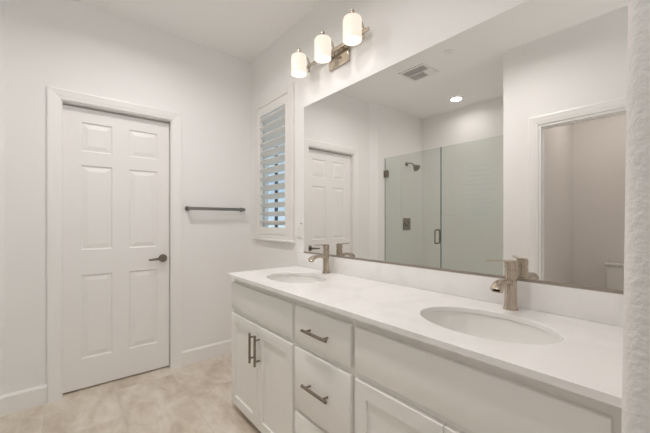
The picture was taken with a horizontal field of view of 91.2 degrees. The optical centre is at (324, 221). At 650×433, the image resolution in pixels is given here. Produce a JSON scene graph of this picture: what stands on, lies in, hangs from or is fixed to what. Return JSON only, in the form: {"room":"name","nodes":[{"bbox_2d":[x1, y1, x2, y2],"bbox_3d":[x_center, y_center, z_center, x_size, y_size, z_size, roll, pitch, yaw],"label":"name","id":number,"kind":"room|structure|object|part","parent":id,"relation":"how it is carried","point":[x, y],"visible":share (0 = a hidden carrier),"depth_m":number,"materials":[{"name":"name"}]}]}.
{"room":"bathroom","nodes":[
{"label":"bathroom","id":0,"kind":"room"},
{"bbox_2d":[0,0,4,395],"bbox_3d":[-2.526,-0.165,1.664,1.215,2.770,0.223,0,0,-39],"label":"wall","id":1,"kind":"structure","parent":0,"point":[2,2],"depth_m":2.00,"materials":[{"name":"white paint"}]},
{"bbox_2d":[0,395,5,416],"bbox_3d":[-2.053,1.157,1.927,0.038,0.126,0.178,0,0,28],"label":"baseboard","id":2,"kind":"structure","parent":1,"relation":"attached to","point":[2,398],"depth_m":2.00,"materials":[{"name":"white paint"}]},
{"bbox_2d":[5,0,249,398],"bbox_3d":[-1.425,-0.165,2.612,1.689,2.770,0.154,0,0,-39],"label":"wall","id":3,"kind":"structure","parent":0,"point":[71,45],"depth_m":2.37,"materials":[{"name":"white paint"}]},
{"bbox_2d":[47,86,181,403],"bbox_3d":[-1.575,0.153,2.455,0.855,2.133,0.138,0,0,-39],"label":"trim","id":4,"kind":"structure","parent":3,"relation":"attached to","point":[54,95],"depth_m":2.27,"materials":[{"name":"white paint"}]},
{"bbox_2d":[63,105,168,392],"bbox_3d":[-1.573,0.192,2.449,0.690,2.035,0.095,0,0,-39],"label":"door","id":5,"kind":"structure","parent":3,"relation":"in","point":[116,166],"depth_m":2.43,"materials":[{"name":"white paint"}]},
{"bbox_3d":[-1.356,0.302,2.574,0.125,0.024,0.012,0,0,-41],"label":"lever","id":6,"kind":"part","parent":5,"relation":"part of","materials":[{"name":"silver metal"}]},
{"bbox_3d":[-1.334,0.301,2.626,0.066,0.066,0.050,0,0,-39],"label":"handle","id":7,"kind":"part","parent":5,"relation":"part of","materials":[{"name":"silver metal"}]},
{"bbox_2d":[5,339,231,414],"bbox_3d":[-1.372,1.157,2.547,1.689,0.126,0.013,0,0,-39],"label":"baseboard","id":8,"kind":"structure","parent":3,"relation":"attached to","point":[21,400],"depth_m":2.13,"materials":[{"name":"white paint"}]},
{"bbox_2d":[185,206,244,211],"bbox_3d":[-0.965,-0.113,2.842,0.530,0.042,0.072,0,0,-39],"label":"towel bar","id":9,"kind":"object","parent":3,"relation":"attached to","point":[187,208],"visible":1,"depth_m":2.80,"materials":[{"name":"grey metal"}]},
{"bbox_2d":[0,353,260,432],"bbox_3d":[0.383,1.280,-0.151,5.040,0.120,6.720,0,0,-39],"label":"floor","id":10,"kind":"structure","parent":0,"point":[196,397],"depth_m":2.09,"materials":[{"name":"tile"}]},
{"bbox_2d":[232,279,296,432],"bbox_3d":[-0.192,0.789,1.966,0.570,0.863,0.732,0,0,-39],"label":"vanity cabinet","id":11,"kind":"object","parent":10,"relation":"on","point":[264,343],"visible":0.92,"depth_m":1.76,"materials":[{"name":"white paint"}]},
{"bbox_3d":[-0.493,0.885,1.958,0.020,0.585,0.359,0,0,-39],"label":"door","id":12,"kind":"part","parent":11,"relation":"part of","materials":[{"name":"white paint"}]},
{"bbox_3d":[-0.423,0.722,1.827,0.037,0.172,0.014,0,0,-39],"label":"handle","id":13,"kind":"part","parent":11,"relation":"part of","materials":[{"name":"silver metal"}]},
{"bbox_3d":[-0.382,0.722,1.778,0.037,0.172,0.014,0,0,-39],"label":"handle","id":14,"kind":"part","parent":11,"relation":"part of","materials":[{"name":"silver metal"}]},
{"bbox_3d":[-0.264,0.885,1.678,0.020,0.585,0.358,0,0,-39],"label":"door","id":15,"kind":"part","parent":11,"relation":"part of","materials":[{"name":"white paint"}]},
{"bbox_2d":[226,266,622,407],"bbox_3d":[0.189,0.347,1.521,0.574,0.020,1.938,0,0,-39],"label":"countertop","id":16,"kind":"structure","parent":11,"relation":"on","point":[587,361],"depth_m":1.02,"materials":[{"name":"white stone"}]},
{"bbox_2d":[268,275,324,282],"bbox_3d":[-0.178,0.440,1.939,0.348,0.162,0.482,0,0,-39],"label":"sink","id":17,"kind":"object","parent":16,"relation":"in","point":[281,278],"visible":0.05,"depth_m":2.12,"materials":[{"name":"white ceramic"}]},
{"bbox_2d":[308,244,329,273],"bbox_3d":[-0.036,0.242,2.059,0.163,0.191,0.053,0,0,-39],"label":"faucet","id":18,"kind":"object","parent":16,"relation":"on","point":[325,256],"visible":1,"depth_m":2.07,"materials":[{"name":"silver metal"}]},
{"bbox_3d":[-0.049,0.236,2.048,0.129,0.042,0.039,0,0,-39],"label":"spout","id":19,"kind":"part","parent":18,"relation":"part of","materials":[{"name":"silver metal"}]},
{"bbox_3d":[0.006,0.170,2.094,0.043,0.032,0.043,0,0,-39],"label":"handle","id":20,"kind":"part","parent":18,"relation":"part of","materials":[{"name":"silver metal"}]},
{"bbox_2d":[422,311,560,344],"bbox_3d":[0.533,0.440,1.072,0.348,0.162,0.482,0,0,-39],"label":"sink","id":21,"kind":"object","parent":16,"relation":"in","point":[478,325],"visible":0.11,"depth_m":1.20,"materials":[{"name":"white ceramic"}]},
{"bbox_2d":[486,260,518,310],"bbox_3d":[0.663,0.242,1.207,0.163,0.191,0.089,0,0,-39],"label":"faucet","id":22,"kind":"object","parent":16,"relation":"on","point":[508,284],"visible":1,"depth_m":1.21,"materials":[{"name":"silver metal"}]},
{"bbox_3d":[0.680,0.150,1.232,0.110,0.007,0.038,0,0,7],"label":"lever","id":23,"kind":"part","parent":22,"relation":"part of","materials":[{"name":"silver metal"}]},
{"bbox_3d":[0.661,0.236,1.182,0.129,0.042,0.039,0,0,-39],"label":"spout","id":24,"kind":"part","parent":22,"relation":"part of","materials":[{"name":"silver metal"}]},
{"bbox_3d":[0.717,0.170,1.228,0.043,0.032,0.043,0,0,-39],"label":"handle","id":25,"kind":"part","parent":22,"relation":"part of","materials":[{"name":"silver metal"}]},
{"bbox_2d":[295,300,355,432],"bbox_3d":[0.168,0.789,1.526,0.570,0.863,0.402,0,0,-39],"label":"base cabinet","id":26,"kind":"object","parent":10,"relation":"on","point":[325,373],"visible":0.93,"depth_m":1.35,"materials":[{"name":"white paint"}]},
{"bbox_3d":[-0.016,1.040,1.376,0.020,0.277,0.381,0,0,-39],"label":"drawer","id":27,"kind":"part","parent":26,"relation":"part of","materials":[{"name":"white paint"}]},
{"bbox_3d":[-0.042,0.733,1.363,0.037,0.014,0.172,0,0,-39],"label":"handle","id":28,"kind":"part","parent":26,"relation":"part of","materials":[{"name":"silver metal"}]},
{"bbox_3d":[-0.042,0.485,1.363,0.037,0.014,0.172,0,0,-39],"label":"handle","id":29,"kind":"part","parent":26,"relation":"part of","materials":[{"name":"silver metal"}]},
{"bbox_3d":[-0.016,0.738,1.376,0.020,0.289,0.381,0,0,-39],"label":"drawer","id":30,"kind":"part","parent":26,"relation":"part of","materials":[{"name":"white paint"}]},
{"bbox_3d":[-0.016,0.482,1.376,0.020,0.168,0.381,0,0,-39],"label":"drawer","id":31,"kind":"part","parent":26,"relation":"part of","materials":[{"name":"white paint"}]},
{"bbox_2d":[355,320,621,432],"bbox_3d":[0.540,0.789,1.073,0.570,0.863,0.770,0,0,-39],"label":"vanity cabinet","id":32,"kind":"object","parent":10,"relation":"on","point":[404,384],"visible":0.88,"depth_m":0.92,"materials":[{"name":"white paint"}]},
{"bbox_3d":[0.235,0.885,1.070,0.020,0.585,0.364,0,0,-39],"label":"door","id":33,"kind":"part","parent":32,"relation":"part of","materials":[{"name":"white paint"}]},
{"bbox_3d":[0.468,0.885,0.786,0.020,0.585,0.364,0,0,-39],"label":"door","id":34,"kind":"part","parent":32,"relation":"part of","materials":[{"name":"white paint"}]},
{"bbox_2d":[72,0,321,61],"bbox_3d":[0.383,-1.610,-0.151,5.040,0.120,6.720,0,0,-39],"label":"ceiling","id":35,"kind":"structure","parent":0,"point":[242,29],"depth_m":2.42,"materials":[{"name":"white paint"}]},
{"bbox_2d":[250,0,527,270],"bbox_3d":[0.154,-0.165,2.096,0.100,2.770,2.886,0,0,-39],"label":"wall","id":36,"kind":"structure","parent":0,"point":[399,30],"depth_m":2.15,"materials":[{"name":"white paint"}]},
{"bbox_2d":[252,123,294,242],"bbox_3d":[-0.423,-0.426,2.767,0.134,1.178,0.679,0,0,-39],"label":"window","id":37,"kind":"structure","parent":36,"relation":"in","point":[265,218],"depth_m":2.98,"materials":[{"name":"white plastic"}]},
{"bbox_3d":[-0.402,-0.463,2.817,0.038,1.105,0.535,0,0,-39],"label":"frame","id":38,"kind":"part","parent":37,"relation":"part of","materials":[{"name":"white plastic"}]},
{"bbox_3d":[-0.460,0.154,2.736,0.038,0.018,0.679,0,0,-39],"label":"sill","id":39,"kind":"part","parent":37,"relation":"part of","materials":[{"name":"white paint"}]},
{"bbox_2d":[254,82,293,239],"bbox_3d":[-0.436,-0.473,2.756,0.075,1.237,0.655,0,0,-39],"label":"plantation shutter","id":40,"kind":"object","parent":37,"relation":"attached to","point":[276,111],"visible":1,"depth_m":2.73,"materials":[{"name":"white paint"}]},
{"bbox_3d":[-0.448,-0.459,2.745,0.029,1.141,0.505,0,0,-39],"label":"shutter panel","id":41,"kind":"part","parent":40,"relation":"part of","materials":[{"name":"white paint"}]},
{"bbox_2d":[297,222,302,237],"bbox_3d":[-0.195,0.065,2.433,0.012,0.120,0.072,0,0,-39],"label":"wall plate","id":42,"kind":"object","parent":36,"relation":"attached to","point":[299,224],"visible":1,"depth_m":2.43,"materials":[{"name":"white plastic"}]},
{"bbox_2d":[291,9,368,77],"bbox_3d":[0.015,-1.113,2.044,0.181,0.195,0.641,0,0,-39],"label":"vanity light","id":43,"kind":"object","parent":36,"relation":"attached to","point":[354,31],"visible":1,"depth_m":2.00,"materials":[{"name":"white glass"}]},
{"bbox_3d":[-0.183,-1.100,2.227,0.107,0.136,0.107,0,0,-39],"label":"lamp shade","id":44,"kind":"part","parent":43,"relation":"part of","materials":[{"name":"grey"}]},
{"bbox_2d":[292,71,305,76],"bbox_3d":[-0.183,-1.036,2.227,0.099,0.004,0.099,0,0,-39],"label":"diffuser","id":45,"kind":"object","parent":43,"relation":"attached to","point":[294,73],"depth_m":2.22,"materials":[{"name":"white glass"}]},
{"bbox_3d":[-0.014,-1.100,2.021,0.107,0.136,0.107,0,0,-39],"label":"lamp shade","id":46,"kind":"part","parent":43,"relation":"part of","materials":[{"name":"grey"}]},
{"bbox_2d":[315,55,329,62],"bbox_3d":[-0.014,-1.036,2.021,0.099,0.004,0.099,0,0,-39],"label":"diffuser","id":47,"kind":"object","parent":43,"relation":"attached to","point":[318,58],"depth_m":2.02,"materials":[{"name":"white glass"}]},
{"bbox_3d":[0.024,-1.133,2.051,0.090,0.114,0.014,0,0,-39],"label":"arm","id":48,"kind":"part","parent":43,"relation":"part of","materials":[{"name":"silver metal"}]},
{"bbox_3d":[0.093,-1.074,2.079,0.016,0.116,0.193,0,0,-39],"label":"plate","id":49,"kind":"part","parent":43,"relation":"part of","materials":[{"name":"silver metal"}]},
{"bbox_3d":[0.156,-1.100,1.814,0.107,0.136,0.107,0,0,-39],"label":"lamp shade","id":50,"kind":"part","parent":43,"relation":"part of","materials":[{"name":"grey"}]},
{"bbox_2d":[344,36,360,44],"bbox_3d":[0.156,-1.036,1.814,0.099,0.004,0.099,0,0,-39],"label":"diffuser","id":51,"kind":"object","parent":43,"relation":"attached to","point":[348,40],"depth_m":1.82,"materials":[{"name":"white glass"}]},
{"bbox_2d":[297,252,623,326],"bbox_3d":[0.404,0.285,1.698,0.018,0.103,1.938,0,0,-39],"label":"backsplash","id":52,"kind":"structure","parent":36,"relation":"attached to","point":[584,304],"depth_m":1.35,"materials":[{"name":"white stone"}]},
{"bbox_2d":[304,0,627,293],"bbox_3d":[0.421,-0.313,1.685,0.009,1.092,1.822,0,0,-39],"label":"mirror","id":53,"kind":"object","parent":36,"relation":"attached to","point":[503,137],"visible":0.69,"depth_m":1.35,"materials":[{"name":"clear mirror"}]},
{"bbox_2d":[621,0,649,432],"bbox_3d":[1.278,-0.165,1.059,2.120,2.770,0.172,0,0,-39],"label":"wall","id":54,"kind":"structure","parent":0,"point":[636,302],"depth_m":0.43,"materials":[{"name":"white paint"}]}
]}

